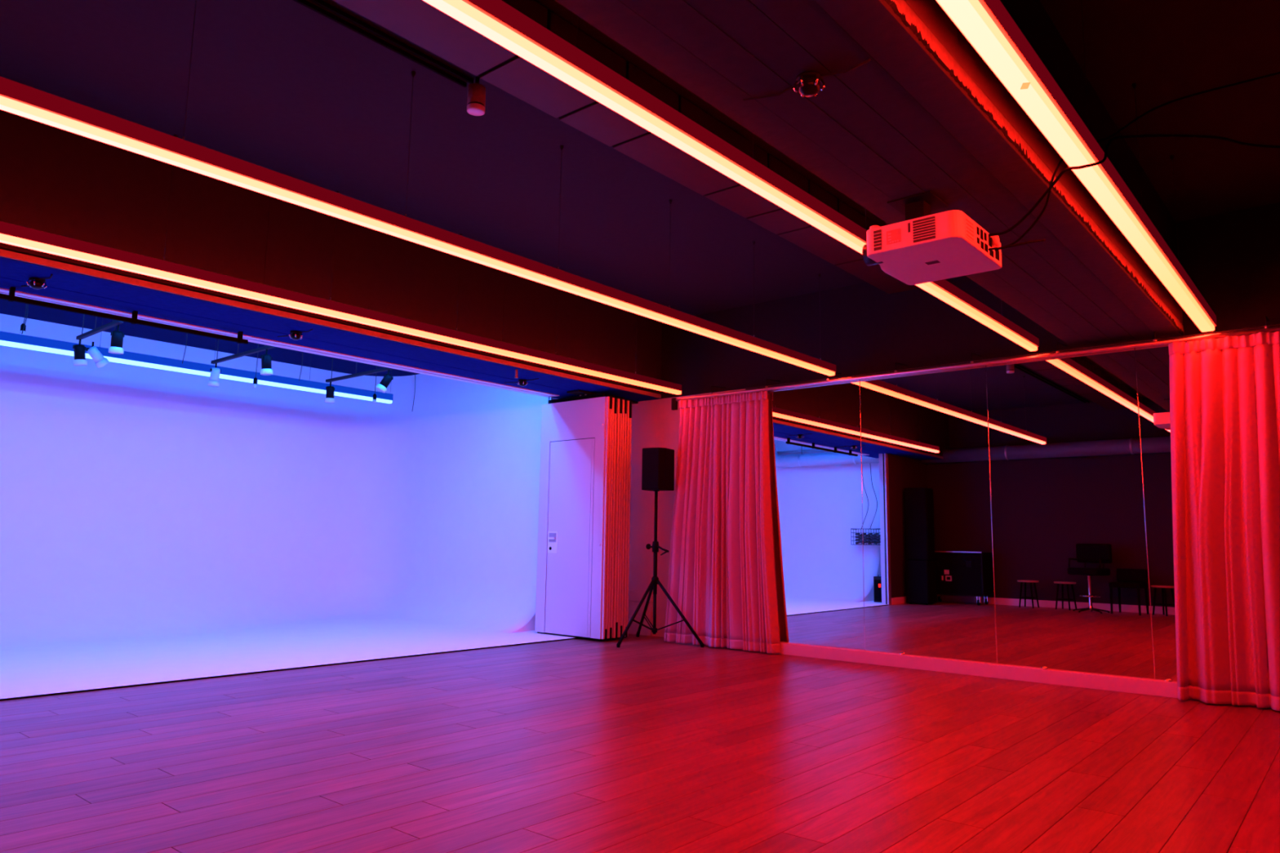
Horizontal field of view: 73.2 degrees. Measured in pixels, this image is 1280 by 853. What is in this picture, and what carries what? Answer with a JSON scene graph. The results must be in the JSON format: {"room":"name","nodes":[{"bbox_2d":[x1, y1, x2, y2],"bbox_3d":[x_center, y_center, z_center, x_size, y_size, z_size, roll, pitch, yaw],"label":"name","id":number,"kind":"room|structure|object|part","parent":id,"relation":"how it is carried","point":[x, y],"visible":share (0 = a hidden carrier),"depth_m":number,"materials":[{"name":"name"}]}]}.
{"room":"dance studio","nodes":[
{"label":"dance studio","id":0,"kind":"room"},
{"bbox_2d":[0,633,1279,852],"bbox_3d":[0.364,1.572,3.366,9.200,0.120,9.300,-5,-10,40],"label":"floor","id":1,"kind":"structure","parent":0,"point":[646,744],"depth_m":4.16,"materials":[{"name":"brown wood"}]},
{"bbox_2d":[0,313,574,698],"bbox_3d":[-4.697,0.371,8.006,4.294,3.420,8.000,-5,-10,40],"label":"cove","id":2,"kind":"object","parent":1,"relation":"on","point":[157,525],"visible":0.94,"depth_m":10.32,"materials":[{"name":"white paint"}]},
{"bbox_2d":[0,637,578,701],"bbox_3d":[-2.776,1.921,6.764,0.006,0.042,6.850,-5,-10,40],"label":"trim","id":3,"kind":"structure","parent":2,"relation":"attached to","point":[313,666],"depth_m":6.56,"materials":[{"name":"black rubber"}]},
{"bbox_2d":[534,392,631,640],"bbox_3d":[-0.626,0.975,9.586,1.026,2.638,0.442,-5,-10,40],"label":"wall","id":4,"kind":"structure","parent":1,"relation":"on","point":[583,573],"depth_m":9.35,"materials":[{"name":"grey laminate"}]},
{"bbox_3d":[-0.970,1.283,9.568,0.160,0.240,0.003,-5,-10,40],"label":"handle plate","id":5,"kind":"part","parent":4,"relation":"part of","materials":[{"name":"white plastic"}]},
{"bbox_3d":[-0.768,1.198,9.413,0.684,2.110,0.006,-5,-10,40],"label":"door","id":6,"kind":"part","parent":4,"relation":"part of","materials":[{"name":"grey laminate"}]},
{"bbox_3d":[-0.739,0.985,9.479,0.990,2.555,0.070,-5,-10,40],"label":"partition panel","id":7,"kind":"part","parent":4,"relation":"part of","materials":[{"name":"grey laminate"}]},
{"bbox_2d":[616,491,704,647],"bbox_3d":[0.285,1.467,9.031,0.837,1.571,1.020,-1,-8,11],"label":"speaker stand","id":8,"kind":"object","parent":1,"relation":"on","point":[655,581],"visible":1,"depth_m":8.98,"materials":[{"name":"black metal"}]},
{"bbox_3d":[-0.037,1.885,8.770,0.031,0.634,0.552,-5,-10,40],"label":"leg","id":9,"kind":"part","parent":8,"relation":"part of","materials":[{"name":"black metal"}]},
{"bbox_3d":[0.062,1.954,9.274,0.031,0.634,0.558,3,-8,-17],"label":"leg","id":10,"kind":"part","parent":8,"relation":"part of","materials":[{"name":"black metal"}]},
{"bbox_3d":[0.111,1.271,9.123,0.080,0.060,0.060,-5,-10,40],"label":"clamp knob","id":11,"kind":"part","parent":8,"relation":"part of","materials":[{"name":"black plastic"}]},
{"bbox_3d":[0.153,1.945,8.989,0.034,0.430,0.034,-5,-10,40],"label":"rod","id":12,"kind":"part","parent":8,"relation":"part of","materials":[{"name":"black metal"}]},
{"bbox_2d":[641,447,674,491],"bbox_3d":[0.179,0.465,9.190,0.290,0.452,0.281,-4,-9,30],"label":"loudspeaker","id":13,"kind":"object","parent":8,"relation":"on","point":[658,463],"visible":1,"depth_m":9.07,"materials":[{"name":"black plastic"}]},
{"bbox_3d":[0.223,1.288,8.974,0.051,0.111,0.203,6,-9,-35],"label":"hook arm","id":14,"kind":"part","parent":8,"relation":"part of","materials":[{"name":"black plastic"}]},
{"bbox_3d":[0.404,1.900,8.829,0.561,0.634,0.031,-4,-9,33],"label":"leg","id":15,"kind":"part","parent":8,"relation":"part of","materials":[{"name":"black metal"}]},
{"bbox_2d":[0,0,1279,315],"bbox_3d":[0.219,-2.067,4.021,9.730,0.120,9.300,-5,-10,40],"label":"ceiling","id":16,"kind":"structure","parent":0,"point":[283,86],"depth_m":5.22,"materials":[{"name":"black paint"}]},
{"bbox_2d":[0,298,418,376],"bbox_3d":[-4.908,-1.301,8.431,3.870,0.100,8.200,-5,-10,40],"label":"track","id":17,"kind":"object","parent":16,"relation":"hanging from","point":[13,308],"visible":0.11,"depth_m":10.20,"materials":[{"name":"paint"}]},
{"bbox_2d":[19,303,26,334],"bbox_3d":[-6.001,-1.079,8.407,0.048,0.380,0.048,-5,-10,40],"label":"socket","id":18,"kind":"object","parent":17,"relation":"hanging from","point":[22,324],"visible":0.76,"depth_m":8.38,"materials":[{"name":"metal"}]},
{"bbox_2d":[21,304,28,333],"bbox_3d":[-5.904,-1.083,8.289,0.007,0.401,0.033,-5,-10,40],"label":"thin flex","id":19,"kind":"object","parent":17,"relation":"hanging from","point":[28,304],"visible":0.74,"depth_m":8.29,"materials":[{"name":"plastic"}]},
{"bbox_2d":[75,314,123,339],"bbox_3d":[-4.987,-1.092,7.978,1.100,0.436,0.036,-5,-10,40],"label":"bar","id":20,"kind":"object","parent":17,"relation":"hanging from","point":[113,323],"visible":0.64,"depth_m":7.96,"materials":[{"name":"metal"}]},
{"bbox_2d":[72,338,87,365],"bbox_3d":[-5.362,-0.707,8.262,0.117,0.261,0.133,-5,-10,40],"label":"spotlight","id":21,"kind":"object","parent":20,"relation":"hanging from","point":[79,349],"visible":1,"depth_m":8.22,"materials":[{"name":"black metal"}]},
{"bbox_2d":[85,342,109,368],"bbox_3d":[-5.286,-0.694,8.403,0.118,0.245,0.206,-5,-10,40],"label":"spotlight","id":22,"kind":"object","parent":20,"relation":"attached to","point":[100,361],"visible":1,"depth_m":8.37,"materials":[{"name":"white metal"}]},
{"bbox_2d":[108,324,124,354],"bbox_3d":[-4.658,-0.773,7.684,0.119,0.259,0.117,-5,-10,40],"label":"spotlight","id":23,"kind":"object","parent":20,"relation":"hanging from","point":[117,336],"visible":1,"depth_m":7.64,"materials":[{"name":"black metal"}]},
{"bbox_2d":[182,335,186,363],"bbox_3d":[-4.904,-0.903,9.300,0.007,0.461,0.033,-5,-10,40],"label":"thin flex","id":24,"kind":"object","parent":17,"relation":"hanging from","point":[186,335],"visible":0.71,"depth_m":9.29,"materials":[{"name":"plastic"}]},
{"bbox_2d":[0,319,393,403],"bbox_3d":[-5.386,-0.931,8.841,0.095,0.540,6.582,-5,-10,40],"label":"light","id":25,"kind":"object","parent":17,"relation":"hanging from","point":[6,339],"visible":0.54,"depth_m":9.31,"materials":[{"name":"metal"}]},
{"bbox_2d":[210,338,275,364],"bbox_3d":[-4.123,-0.947,8.965,1.370,0.436,0.036,-5,-10,40],"label":"bar","id":26,"kind":"object","parent":17,"relation":"hanging from","point":[267,347],"visible":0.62,"depth_m":8.94,"materials":[{"name":"metal"}]},
{"bbox_2d":[207,363,221,386],"bbox_3d":[-4.593,-0.557,9.305,0.118,0.258,0.116,-5,-10,40],"label":"spotlight","id":27,"kind":"object","parent":26,"relation":"hanging from","point":[215,372],"visible":1,"depth_m":9.27,"materials":[{"name":"white metal"}]},
{"bbox_2d":[260,349,272,375],"bbox_3d":[-3.713,-0.639,8.584,0.114,0.259,0.126,-5,-10,40],"label":"spotlight","id":28,"kind":"object","parent":26,"relation":"hanging from","point":[266,366],"visible":1,"depth_m":8.54,"materials":[{"name":"black metal"}]},
{"bbox_2d":[253,343,258,387],"bbox_3d":[-4.303,-0.752,9.687,0.048,0.640,0.048,-5,-10,40],"label":"socket","id":29,"kind":"object","parent":17,"relation":"hanging from","point":[255,380],"visible":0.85,"depth_m":9.64,"materials":[{"name":"metal"}]},
{"bbox_2d":[253,377,257,384],"bbox_3d":[-4.306,-0.510,9.655,0.044,0.077,0.044,-5,-10,40],"label":"socket","id":30,"kind":"object","parent":29,"relation":"attached to","point":[255,381],"depth_m":9.64,"materials":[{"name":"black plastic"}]},
{"bbox_2d":[298,351,302,381],"bbox_3d":[-4.026,-0.763,10.249,0.007,0.461,0.033,-5,-10,40],"label":"thin flex","id":31,"kind":"object","parent":17,"relation":"hanging from","point":[302,352],"visible":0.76,"depth_m":10.25,"materials":[{"name":"plastic"}]},
{"bbox_2d":[325,357,394,382],"bbox_3d":[-3.212,-0.802,9.952,1.470,0.436,0.036,-5,-10,40],"label":"bar","id":32,"kind":"object","parent":17,"relation":"hanging from","point":[384,369],"visible":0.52,"depth_m":9.96,"materials":[{"name":"metal"}]},
{"bbox_2d":[324,382,334,403],"bbox_3d":[-3.711,-0.407,10.332,0.118,0.258,0.118,-5,-10,40],"label":"spotlight","id":33,"kind":"object","parent":32,"relation":"hanging from","point":[330,391],"visible":1,"depth_m":10.29,"materials":[{"name":"black metal"}]},
{"bbox_2d":[375,369,393,392],"bbox_3d":[-2.825,-0.500,9.525,0.176,0.258,0.117,2,-8,-8],"label":"spotlight","id":34,"kind":"object","parent":32,"relation":"hanging from","point":[382,386],"visible":1,"depth_m":9.50,"materials":[{"name":"black metal"}]},
{"bbox_2d":[373,365,377,402],"bbox_3d":[-3.339,-0.597,10.892,0.048,0.600,0.048,-5,-10,40],"label":"socket","id":35,"kind":"object","parent":17,"relation":"hanging from","point":[374,394],"visible":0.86,"depth_m":10.85,"materials":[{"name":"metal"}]},
{"bbox_2d":[412,373,415,411],"bbox_3d":[-3.043,-0.496,11.620,0.007,0.601,0.033,-5,-10,40],"label":"thin flex","id":36,"kind":"object","parent":17,"relation":"hanging from","point":[415,373],"visible":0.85,"depth_m":11.63,"materials":[{"name":"plastic"}]},
{"bbox_2d":[0,109,662,401],"bbox_3d":[-3.122,-1.237,6.760,0.992,0.910,9.300,-5,-10,40],"label":"beam","id":37,"kind":"structure","parent":16,"relation":"attached to","point":[53,180],"depth_m":6.57,"materials":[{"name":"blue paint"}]},
{"bbox_2d":[21,274,52,289],"bbox_3d":[-3.922,-0.921,5.598,0.482,0.066,0.118,-5,-10,40],"label":"fitting","id":38,"kind":"object","parent":37,"relation":"attached to","point":[37,283],"visible":1,"depth_m":5.56,"materials":[{"name":"black metal"}]},
{"bbox_3d":[-3.906,-0.947,5.588,0.089,0.016,0.090,-5,-10,40],"label":"plate","id":39,"kind":"part","parent":38,"relation":"part of","materials":[{"name":"black metal"}]},
{"bbox_2d":[0,286,248,344],"bbox_3d":[-3.952,-0.842,6.082,0.040,0.093,2.390,-5,-10,40],"label":"bar","id":40,"kind":"object","parent":37,"relation":"hanging from","point":[11,297],"visible":1,"depth_m":6.27,"materials":[{"name":"black metal"}]},
{"bbox_3d":[-3.529,-1.439,5.549,0.020,0.840,2.298,-5,-10,40],"label":"panel","id":41,"kind":"part","parent":37,"relation":"part of","materials":[{"name":"paint"}]},
{"bbox_2d":[277,328,312,340],"bbox_3d":[-2.778,-0.726,6.934,0.482,0.066,0.118,-5,-10,40],"label":"fitting","id":42,"kind":"object","parent":37,"relation":"attached to","point":[295,335],"visible":1,"depth_m":6.89,"materials":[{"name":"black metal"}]},
{"bbox_3d":[-2.762,-0.752,6.924,0.089,0.016,0.090,-5,-10,40],"label":"plate","id":43,"kind":"part","parent":42,"relation":"part of","materials":[{"name":"black metal"}]},
{"bbox_3d":[-2.043,-1.185,7.286,0.020,0.840,2.298,-5,-10,40],"label":"panel","id":44,"kind":"part","parent":37,"relation":"part of","materials":[{"name":"paint"}]},
{"bbox_2d":[515,368,518,377],"bbox_3d":[-1.190,-0.509,8.311,0.030,0.085,0.030,-2,-8,18],"label":"peg","id":45,"kind":"object","parent":37,"relation":"attached to","point":[516,370],"visible":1,"depth_m":8.30,"materials":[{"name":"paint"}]},
{"bbox_2d":[506,377,538,386],"bbox_3d":[-1.223,-0.445,8.873,0.482,0.066,0.118,-5,-10,40],"label":"fitting","id":46,"kind":"object","parent":37,"relation":"attached to","point":[522,382],"visible":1,"depth_m":8.83,"materials":[{"name":"black metal"}]},
{"bbox_3d":[-0.556,-0.932,9.022,0.020,0.840,2.298,-5,-10,40],"label":"panel","id":47,"kind":"part","parent":37,"relation":"part of","materials":[{"name":"paint"}]},
{"bbox_2d":[566,389,638,404],"bbox_3d":[-0.413,-0.329,9.805,0.180,0.019,1.000,-5,-10,40],"label":"track","id":48,"kind":"object","parent":37,"relation":"attached to","point":[578,392],"visible":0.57,"depth_m":9.48,"materials":[{"name":"black metal"}]},
{"bbox_3d":[0.219,-0.800,9.928,0.020,0.840,0.098,-5,-10,40],"label":"panel","id":49,"kind":"part","parent":37,"relation":"part of","materials":[{"name":"paint"}]},
{"bbox_2d":[0,133,681,394],"bbox_3d":[-1.878,-1.208,6.718,0.070,0.940,7.150,-5,-10,40],"label":"pendant light","id":50,"kind":"object","parent":16,"relation":"hanging from","point":[10,233],"visible":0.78,"depth_m":5.96,"materials":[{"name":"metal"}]},
{"bbox_2d":[0,233,681,394],"bbox_3d":[-1.885,-0.759,6.658,0.062,0.034,7.150,-5,-10,40],"label":"diffuser","id":51,"kind":"object","parent":50,"relation":"attached to","point":[24,241],"depth_m":6.04,"materials":[{"name":"white plastic"}]},
{"bbox_2d":[293,0,473,87],"bbox_3d":[-2.373,-2.152,3.140,0.076,0.021,4.400,-5,-10,40],"label":"track","id":52,"kind":"object","parent":16,"relation":"attached to","point":[304,2],"visible":0.9,"depth_m":4.39,"materials":[{"name":"black metal"}]},
{"bbox_2d":[466,76,485,115],"bbox_3d":[-0.899,-1.825,4.744,0.100,0.202,0.100,-5,-10,40],"label":"light","id":53,"kind":"object","parent":52,"relation":"attached to","point":[476,100],"visible":1,"depth_m":4.71,"materials":[{"name":"paint"}]},
{"bbox_3d":[-0.898,-1.896,4.754,0.022,0.059,0.022,-2,-8,18],"label":"stem","id":54,"kind":"part","parent":53,"relation":"part of","materials":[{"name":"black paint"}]},
{"bbox_2d":[0,0,835,376],"bbox_3d":[-0.353,-1.319,5.693,0.091,0.940,6.750,-5,-10,40],"label":"pendant light","id":55,"kind":"object","parent":16,"relation":"hanging from","point":[17,98],"visible":1,"depth_m":4.24,"materials":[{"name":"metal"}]},
{"bbox_2d":[333,0,919,293],"bbox_3d":[-0.422,-1.858,4.520,0.520,0.158,9.206,-5,-10,40],"label":"ceiling beam","id":56,"kind":"structure","parent":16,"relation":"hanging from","point":[419,22],"depth_m":4.84,"materials":[{"name":"paint"}]},
{"bbox_2d":[422,0,1039,351],"bbox_3d":[1.141,-1.432,4.662,0.091,0.940,6.400,-5,-10,40],"label":"pendant light","id":57,"kind":"object","parent":16,"relation":"hanging from","point":[497,20],"visible":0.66,"depth_m":3.34,"materials":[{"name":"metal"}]},
{"bbox_2d":[555,0,1184,348],"bbox_3d":[0.874,-1.624,3.396,0.777,0.902,9.300,-5,-10,40],"label":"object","id":58,"kind":"structure","parent":16,"relation":"attached to","point":[926,113],"depth_m":3.48,"materials":[{"name":"paint"}]},
{"bbox_2d":[743,58,871,101],"bbox_3d":[0.576,-1.190,3.031,0.482,0.066,0.118,-5,-10,40],"label":"fitting","id":59,"kind":"object","parent":58,"relation":"attached to","point":[808,82],"visible":1,"depth_m":2.99,"materials":[{"name":"black metal"}]},
{"bbox_3d":[0.592,-1.217,3.021,0.089,0.016,0.090,-5,-10,40],"label":"plate","id":60,"kind":"part","parent":59,"relation":"part of","materials":[{"name":"black metal"}]},
{"bbox_3d":[0.380,-1.555,2.219,0.020,0.262,2.298,-5,-10,40],"label":"panel","id":61,"kind":"part","parent":58,"relation":"part of","materials":[{"name":"paint"}]},
{"bbox_2d":[862,191,1001,284],"bbox_3d":[1.378,-0.918,4.087,0.516,0.298,0.580,-5,-10,40],"label":"projector","id":62,"kind":"object","parent":58,"relation":"hanging from","point":[924,247],"visible":0.98,"depth_m":3.97,"materials":[{"name":"white plastic"},{"name":"black plastic"},{"name":"glass"}]},
{"bbox_2d":[873,229,881,250],"bbox_3d":[1.089,-0.853,3.949,0.037,0.094,0.006,-5,-10,40],"label":"vent","id":63,"kind":"object","parent":62,"relation":"attached to","point":[877,233],"depth_m":3.95,"materials":[{"name":"white plastic"}]},
{"bbox_3d":[1.147,-0.859,3.898,0.068,0.062,0.005,-5,-10,40],"label":"control panel","id":64,"kind":"part","parent":62,"relation":"part of","materials":[{"name":"white plastic"}]},
{"bbox_3d":[1.327,-1.061,4.118,0.210,0.007,0.220,-5,-10,40],"label":"ceiling plate","id":65,"kind":"part","parent":62,"relation":"part of","materials":[{"name":"black metal"}]},
{"bbox_3d":[1.326,-0.985,4.108,0.090,0.152,0.090,-5,-10,40],"label":"mount post","id":66,"kind":"part","parent":62,"relation":"part of","materials":[{"name":"black metal"}]},
{"bbox_2d":[912,216,935,242],"bbox_3d":[1.256,-0.870,3.808,0.100,0.100,0.006,-5,-10,40],"label":"vent","id":67,"kind":"object","parent":62,"relation":"attached to","point":[924,227],"depth_m":3.80,"materials":[{"name":"white plastic"}]},
{"bbox_2d":[964,215,973,242],"bbox_3d":[1.450,-0.869,3.799,0.006,0.095,0.100,-5,-10,40],"label":"vent","id":68,"kind":"object","parent":62,"relation":"attached to","point":[969,223],"depth_m":3.79,"materials":[{"name":"white plastic"}]},
{"bbox_2d":[988,239,1045,250],"bbox_3d":[1.746,-0.843,3.971,0.298,0.079,0.043,2,-8,-11],"label":"cable","id":69,"kind":"object","parent":62,"relation":"attached to","point":[1039,240],"visible":1,"depth_m":3.95,"materials":[{"name":"black rubber"}]},
{"bbox_2d":[671,315,1279,410],"bbox_3d":[2.858,-0.514,7.469,6.360,0.234,0.280,-5,-10,40],"label":"rail","id":70,"kind":"object","parent":58,"relation":"attached to","point":[674,401],"visible":0.96,"depth_m":7.20,"materials":[{"name":"metal"}]},
{"bbox_2d":[663,390,781,653],"bbox_3d":[0.806,0.937,8.775,1.388,2.550,0.166,-5,-10,40],"label":"curtain","id":71,"kind":"object","parent":70,"relation":"hanging from","point":[722,575],"visible":0.99,"depth_m":8.74,"materials":[{"name":"fabric"}]},
{"bbox_3d":[3.429,-0.628,7.008,0.010,0.112,0.265,-5,-10,40],"label":"hanger rod","id":72,"kind":"part","parent":70,"relation":"part of","materials":[{"name":"black metal"}]},
{"bbox_2d":[1168,331,1279,711],"bbox_3d":[4.476,0.582,5.658,1.792,2.550,0.201,-5,-10,40],"label":"curtain","id":73,"kind":"object","parent":70,"relation":"hanging from","point":[1224,393],"visible":1,"depth_m":5.99,"materials":[{"name":"fabric"}]},
{"bbox_3d":[4.466,-0.727,6.134,0.010,0.112,0.265,-5,-10,40],"label":"hanger rod","id":74,"kind":"part","parent":70,"relation":"part of","materials":[{"name":"black metal"}]},
{"bbox_3d":[1.867,-1.302,3.956,0.020,0.262,2.298,-5,-10,40],"label":"panel","id":75,"kind":"part","parent":58,"relation":"part of","materials":[{"name":"paint"}]},
{"bbox_3d":[1.872,-1.706,4.010,0.018,0.546,2.298,-5,-10,40],"label":"panel","id":76,"kind":"part","parent":58,"relation":"part of","materials":[{"name":"black paint"}]},
{"bbox_3d":[3.359,-1.453,5.747,0.018,0.546,2.298,-5,-10,40],"label":"panel","id":77,"kind":"part","parent":58,"relation":"part of","materials":[{"name":"black paint"}]},
{"bbox_3d":[3.353,-1.048,5.693,0.020,0.262,2.298,-5,-10,40],"label":"panel","id":78,"kind":"part","parent":58,"relation":"part of","materials":[{"name":"paint"}]},
{"bbox_3d":[4.135,-1.320,6.653,0.018,0.546,0.098,-5,-10,40],"label":"panel","id":79,"kind":"part","parent":58,"relation":"part of","materials":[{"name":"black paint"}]},
{"bbox_3d":[4.129,-0.916,6.599,0.020,0.262,0.098,-5,-10,40],"label":"panel","id":80,"kind":"part","parent":58,"relation":"part of","materials":[{"name":"paint"}]},
{"bbox_2d":[935,0,1217,332],"bbox_3d":[2.068,-1.515,3.921,0.114,0.942,6.460,-5,-10,40],"label":"pendant light","id":81,"kind":"object","parent":16,"relation":"hanging from","point":[987,25],"visible":1,"depth_m":3.35,"materials":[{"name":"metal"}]},
{"bbox_2d":[988,133,1279,236],"bbox_3d":[2.735,-1.090,3.630,2.335,0.372,0.442,0,-8,8],"label":"cable","id":82,"kind":"object","parent":81,"relation":"hanging from","point":[1110,140],"visible":1,"depth_m":3.73,"materials":[{"name":"black plastic"}]},
{"bbox_2d":[995,71,1279,251],"bbox_3d":[2.881,-1.414,3.753,2.517,1.149,0.288,0,-8,10],"label":"cable","id":83,"kind":"object","parent":16,"relation":"hanging from","point":[1277,73],"visible":0.75,"depth_m":3.79,"materials":[{"name":"black rubber"}]},
{"bbox_2d":[628,202,1279,637],"bbox_3d":[3.171,0.286,7.376,10.120,3.770,0.140,-5,-10,40],"label":"wall","id":84,"kind":"structure","parent":0,"point":[1232,258],"depth_m":8.32,"materials":[{"name":"black paint"}]},
{"bbox_2d":[627,590,652,635],"bbox_3d":[-0.275,2.129,9.970,1.060,0.490,0.030,-5,-10,40],"label":"trim","id":85,"kind":"structure","parent":84,"relation":"attached to","point":[636,596],"depth_m":9.73,"materials":[{"name":"white paint"}]},
{"bbox_2d":[745,324,1279,390],"bbox_3d":[2.954,0.748,7.276,4.750,2.620,0.230,-5,-10,40],"label":"wall","id":86,"kind":"structure","parent":0,"point":[1273,326],"depth_m":7.06,"materials":[{"name":"black paint"}]},
{"bbox_2d":[759,642,1271,708],"bbox_3d":[2.837,1.979,6.997,4.750,0.104,0.070,-5,-10,40],"label":"trim","id":87,"kind":"structure","parent":86,"relation":"attached to","point":[1083,680],"depth_m":6.94,"materials":[{"name":"paint"}]},
{"bbox_2d":[753,326,1279,682],"bbox_3d":[2.862,0.688,7.174,4.647,2.500,0.045,-5,-10,40],"label":"mirror","id":88,"kind":"object","parent":86,"relation":"attached to","point":[1015,513],"visible":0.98,"depth_m":7.17,"materials":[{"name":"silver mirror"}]},
{"bbox_3d":[1.568,0.815,8.286,1.225,2.500,0.010,-5,-10,40],"label":"panel","id":89,"kind":"part","parent":88,"relation":"part of","materials":[{"name":"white mirror"}]},
{"bbox_3d":[2.476,0.728,7.522,1.149,2.500,0.010,-5,-10,40],"label":"panel","id":90,"kind":"part","parent":88,"relation":"part of","materials":[{"name":"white mirror"}]},
{"bbox_3d":[3.341,0.645,6.794,1.112,2.500,0.010,-5,-10,40],"label":"panel","id":91,"kind":"part","parent":88,"relation":"part of","materials":[{"name":"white mirror"}]},
{"bbox_3d":[4.207,0.562,6.064,1.152,2.500,0.010,-5,-10,40],"label":"panel","id":92,"kind":"part","parent":88,"relation":"part of","materials":[{"name":"white mirror"}]}
]}

